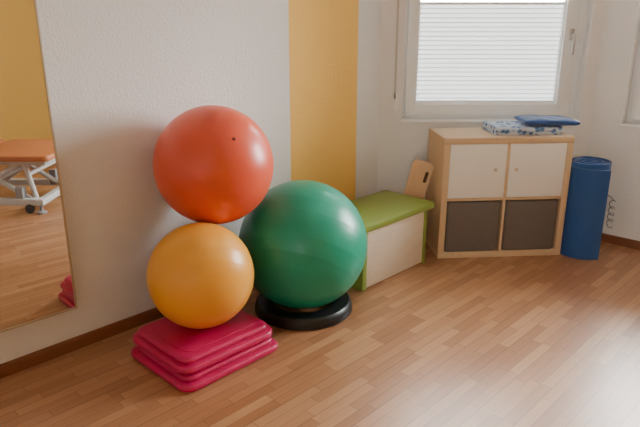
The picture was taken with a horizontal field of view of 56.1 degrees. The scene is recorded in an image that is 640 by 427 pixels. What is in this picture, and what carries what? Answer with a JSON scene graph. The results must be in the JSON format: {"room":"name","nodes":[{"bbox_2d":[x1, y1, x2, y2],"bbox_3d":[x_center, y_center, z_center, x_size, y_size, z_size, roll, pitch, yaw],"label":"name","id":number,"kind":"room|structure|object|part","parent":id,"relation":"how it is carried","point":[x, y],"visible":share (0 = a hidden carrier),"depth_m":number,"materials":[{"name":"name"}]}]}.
{"room":"care facility","nodes":[
{"label":"care facility","id":0,"kind":"room"},
{"bbox_2d":[0,0,381,363],"bbox_3d":[-1.489,-0.521,2.264,0.300,2.500,5.352,16,24,42],"label":"wall","id":1,"kind":"structure","parent":0,"point":[306,72],"depth_m":2.88,"materials":[{"name":"white paint"}]},
{"bbox_2d":[0,0,77,332],"bbox_3d":[-1.587,-0.307,1.963,1.386,1.842,0.018,-17,24,-42],"label":"wall mirror","id":2,"kind":"object","parent":1,"relation":"attached to","point":[37,278],"visible":1,"depth_m":2.44,"materials":[{"name":"silver mirror"}]},
{"bbox_2d":[0,307,163,378],"bbox_3d":[-1.375,0.676,2.527,0.018,0.058,5.112,16,24,41],"label":"baseboard","id":3,"kind":"structure","parent":1,"relation":"attached to","point":[24,362],"depth_m":2.77,"materials":[{"name":"brown wood"}]},
{"bbox_2d":[0,242,639,426],"bbox_3d":[0.703,1.158,1.294,5.120,0.120,6.382,16,24,42],"label":"floor","id":4,"kind":"structure","parent":0,"point":[542,340],"depth_m":2.63,"materials":[{"name":"laminate"}]},
{"bbox_2d":[131,336,277,391],"bbox_3d":[-0.525,0.603,2.743,0.475,0.068,0.530,16,24,41],"label":"pads","id":5,"kind":"object","parent":4,"relation":"on","point":[193,382],"visible":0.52,"depth_m":2.56,"materials":[{"name":"plastic"}]},
{"bbox_2d":[133,310,271,374],"bbox_3d":[-0.531,0.536,2.729,0.450,0.068,0.505,16,24,42],"label":"pads","id":6,"kind":"object","parent":5,"relation":"on","point":[185,350],"visible":0.79,"depth_m":2.61,"materials":[{"name":"plastic"}]},
{"bbox_2d":[146,222,253,328],"bbox_3d":[-0.528,0.274,2.667,0.469,0.468,0.468,7,19,21],"label":"exercise ball","id":7,"kind":"object","parent":6,"relation":"on","point":[200,275],"visible":1,"depth_m":2.49,"materials":[{"name":"orange rubber"}]},
{"bbox_2d":[153,105,273,223],"bbox_3d":[-0.491,-0.224,2.787,0.550,0.550,0.551,8,19,24],"label":"exercise ball","id":8,"kind":"object","parent":7,"relation":"on","point":[214,164],"visible":0.98,"depth_m":2.58,"materials":[{"name":"red rubber"}]},
{"bbox_3d":[-0.531,0.506,2.719,0.320,0.004,0.375,16,24,42],"label":"tread panel","id":9,"kind":"part","parent":6,"relation":"part of","materials":[{"name":"plastic"}]},
{"bbox_2d":[255,292,351,330],"bbox_3d":[-0.087,0.470,3.173,0.516,0.063,0.516,0,18,0],"label":"ring","id":10,"kind":"object","parent":4,"relation":"on","point":[341,308],"visible":0.64,"depth_m":2.99,"materials":[{"name":"black plastic"}]},
{"bbox_2d":[239,180,366,308],"bbox_3d":[-0.087,0.157,3.074,0.657,0.657,0.657,-2,18,-7],"label":"exercise ball","id":11,"kind":"object","parent":10,"relation":"on","point":[305,241],"visible":0.96,"depth_m":2.82,"materials":[{"name":"green rubber"}]},
{"bbox_2d":[351,190,434,290],"bbox_3d":[0.334,0.144,3.651,0.400,0.398,0.685,16,24,42],"label":"storage bench","id":12,"kind":"object","parent":4,"relation":"on","point":[395,224],"visible":0.61,"depth_m":3.54,"materials":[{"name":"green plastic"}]},
{"bbox_3d":[0.122,0.231,3.450,0.360,0.352,0.038,16,24,42],"label":"panel","id":13,"kind":"part","parent":12,"relation":"part of","materials":[{"name":"green paint"}]},
{"bbox_3d":[0.323,0.164,3.654,0.350,0.346,0.550,16,24,42],"label":"wood panel","id":14,"kind":"part","parent":12,"relation":"part of","materials":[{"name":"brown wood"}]},
{"bbox_3d":[0.525,0.106,3.848,0.360,0.352,0.022,16,24,42],"label":"panel","id":15,"kind":"part","parent":12,"relation":"part of","materials":[{"name":"green paint"}]},
{"bbox_2d":[403,160,432,198],"bbox_3d":[0.592,-0.055,3.930,0.268,0.603,0.029,0,18,0],"label":"wooden board","id":16,"kind":"object","parent":4,"relation":"on","point":[419,177],"visible":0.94,"depth_m":3.86,"materials":[{"name":"brown wood"}]},
{"bbox_2d":[425,127,574,258],"bbox_3d":[1.145,-0.145,3.936,0.812,0.778,0.407,-1,18,-4],"label":"shelf unit","id":17,"kind":"object","parent":4,"relation":"on","point":[469,163],"visible":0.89,"depth_m":3.73,"materials":[{"name":"brown wood"}]},
{"bbox_2d":[444,200,500,251],"bbox_3d":[0.957,0.035,3.974,0.347,0.334,0.345,-1,18,-4],"label":"storage basket","id":18,"kind":"object","parent":17,"relation":"in","point":[470,225],"visible":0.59,"depth_m":3.81,"materials":[{"name":"brown fabric"}]},
{"bbox_3d":[0.971,-0.261,3.705,0.356,0.339,0.018,-1,18,-4],"label":"door","id":19,"kind":"part","parent":17,"relation":"part of","materials":[{"name":"white wood"}]},
{"bbox_2d":[482,121,562,134],"bbox_3d":[1.285,-0.548,3.834,0.424,0.051,0.279,-1,18,-4],"label":"folded blanket","id":20,"kind":"object","parent":17,"relation":"on","point":[493,127],"visible":0.87,"depth_m":3.72,"materials":[{"name":"white fabric"}]},
{"bbox_2d":[514,115,580,125],"bbox_3d":[1.430,-0.588,3.788,0.340,0.048,0.230,1,18,1],"label":"cushion","id":21,"kind":"object","parent":20,"relation":"on","point":[553,120],"visible":1,"depth_m":3.69,"materials":[{"name":"blue fabric"}]},
{"bbox_2d":[501,199,557,249],"bbox_3d":[1.332,0.026,4.003,0.347,0.334,0.345,-1,18,-4],"label":"storage basket","id":22,"kind":"object","parent":17,"relation":"in","point":[527,224],"visible":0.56,"depth_m":3.84,"materials":[{"name":"brown fabric"}]},
{"bbox_3d":[1.345,-0.270,3.733,0.356,0.339,0.018,-1,18,-4],"label":"door","id":23,"kind":"part","parent":17,"relation":"part of","materials":[{"name":"white wood"}]},
{"bbox_2d":[560,156,615,259],"bbox_3d":[1.709,-0.040,3.875,0.283,0.612,0.295,-16,24,-42],"label":"rolled mat","id":24,"kind":"object","parent":4,"relation":"on","point":[589,181],"visible":1,"depth_m":3.76,"materials":[{"name":"blue plastic"}]},
{"bbox_2d":[376,0,605,198],"bbox_3d":[1.108,-1.087,4.061,1.665,2.500,0.300,0,18,0],"label":"wall","id":25,"kind":"structure","parent":0,"point":[400,145],"depth_m":4.03,"materials":[{"name":"white paint"}]},
{"bbox_2d":[392,0,398,111],"bbox_3d":[0.497,-1.315,3.826,0.032,1.325,0.012,0,18,0],"label":"strap","id":26,"kind":"object","parent":25,"relation":"attached to","point":[394,94],"visible":1,"depth_m":3.93,"materials":[{"name":"plastic"}]},
{"bbox_3d":[0.497,-0.745,4.005,0.032,0.130,0.012,0,17,0],"label":"winder plate","id":27,"kind":"part","parent":26,"relation":"part of","materials":[{"name":"plastic"}]},
{"bbox_2d":[400,0,586,122],"bbox_3d":[1.146,-1.279,3.919,1.210,1.350,0.165,0,18,0],"label":"window","id":28,"kind":"structure","parent":25,"relation":"in","point":[572,24],"depth_m":4.04,"materials":[{"name":"plastic"}]},
{"bbox_3d":[1.146,-0.637,4.101,1.210,0.016,0.125,0,17,0],"label":"sill","id":29,"kind":"part","parent":28,"relation":"part of","materials":[{"name":"plastic"}]},
{"bbox_2d":[416,2,564,101],"bbox_3d":[1.127,-1.298,3.957,0.944,1.128,0.029,0,18,0],"label":"blind","id":30,"kind":"object","parent":28,"relation":"attached to","point":[469,51],"visible":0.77,"depth_m":4.03,"materials":[{"name":"fabric"}]},
{"bbox_3d":[1.127,-0.769,4.124,0.944,0.018,0.029,0,17,0],"label":"rail","id":31,"kind":"part","parent":30,"relation":"part of","materials":[{"name":"plastic"}]},
{"bbox_3d":[1.127,-1.377,3.932,0.944,0.018,0.029,0,17,0],"label":"rail","id":32,"kind":"part","parent":30,"relation":"part of","materials":[{"name":"plastic"}]},
{"bbox_3d":[1.653,-1.174,3.935,0.030,0.075,0.010,0,17,0],"label":"handle","id":33,"kind":"part","parent":28,"relation":"part of","materials":[{"name":"metal"}]},
{"bbox_3d":[1.653,-1.109,3.926,0.018,0.134,0.055,0,17,0],"label":"lever","id":34,"kind":"part","parent":28,"relation":"part of","materials":[{"name":"metal"}]},
{"bbox_2d":[572,0,639,240],"bbox_3d":[3.296,-0.676,2.756,4.056,2.500,0.300,16,24,42],"label":"wall","id":35,"kind":"structure","parent":0,"point":[606,139],"depth_m":3.94,"materials":[{"name":"white paint"}]},
{"bbox_2d":[601,233,639,249],"bbox_3d":[3.186,0.523,3.015,3.816,0.058,0.017,16,24,41],"label":"baseboard","id":36,"kind":"structure","parent":35,"relation":"attached to","point":[612,239],"depth_m":4.07,"materials":[{"name":"brown wood"}]},
{"bbox_2d":[619,31,639,127],"bbox_3d":[2.438,-1.107,3.376,1.192,1.350,0.165,16,24,42],"label":"window","id":37,"kind":"structure","parent":35,"relation":"in","point":[633,112],"depth_m":3.88,"materials":[{"name":"plastic"}]},
{"bbox_3d":[2.425,-0.467,3.563,1.192,0.016,0.125,16,24,42],"label":"sill","id":38,"kind":"part","parent":37,"relation":"part of","materials":[{"name":"plastic"}]},
{"bbox_3d":[2.471,-1.123,3.407,1.180,1.338,0.070,16,24,42],"label":"frame","id":39,"kind":"part","parent":37,"relation":"part of","materials":[{"name":"plastic"}]},
{"bbox_3d":[2.446,-1.122,3.401,1.097,1.278,0.074,16,24,42],"label":"sash","id":40,"kind":"part","parent":37,"relation":"part of","materials":[{"name":"plastic"}]}
]}

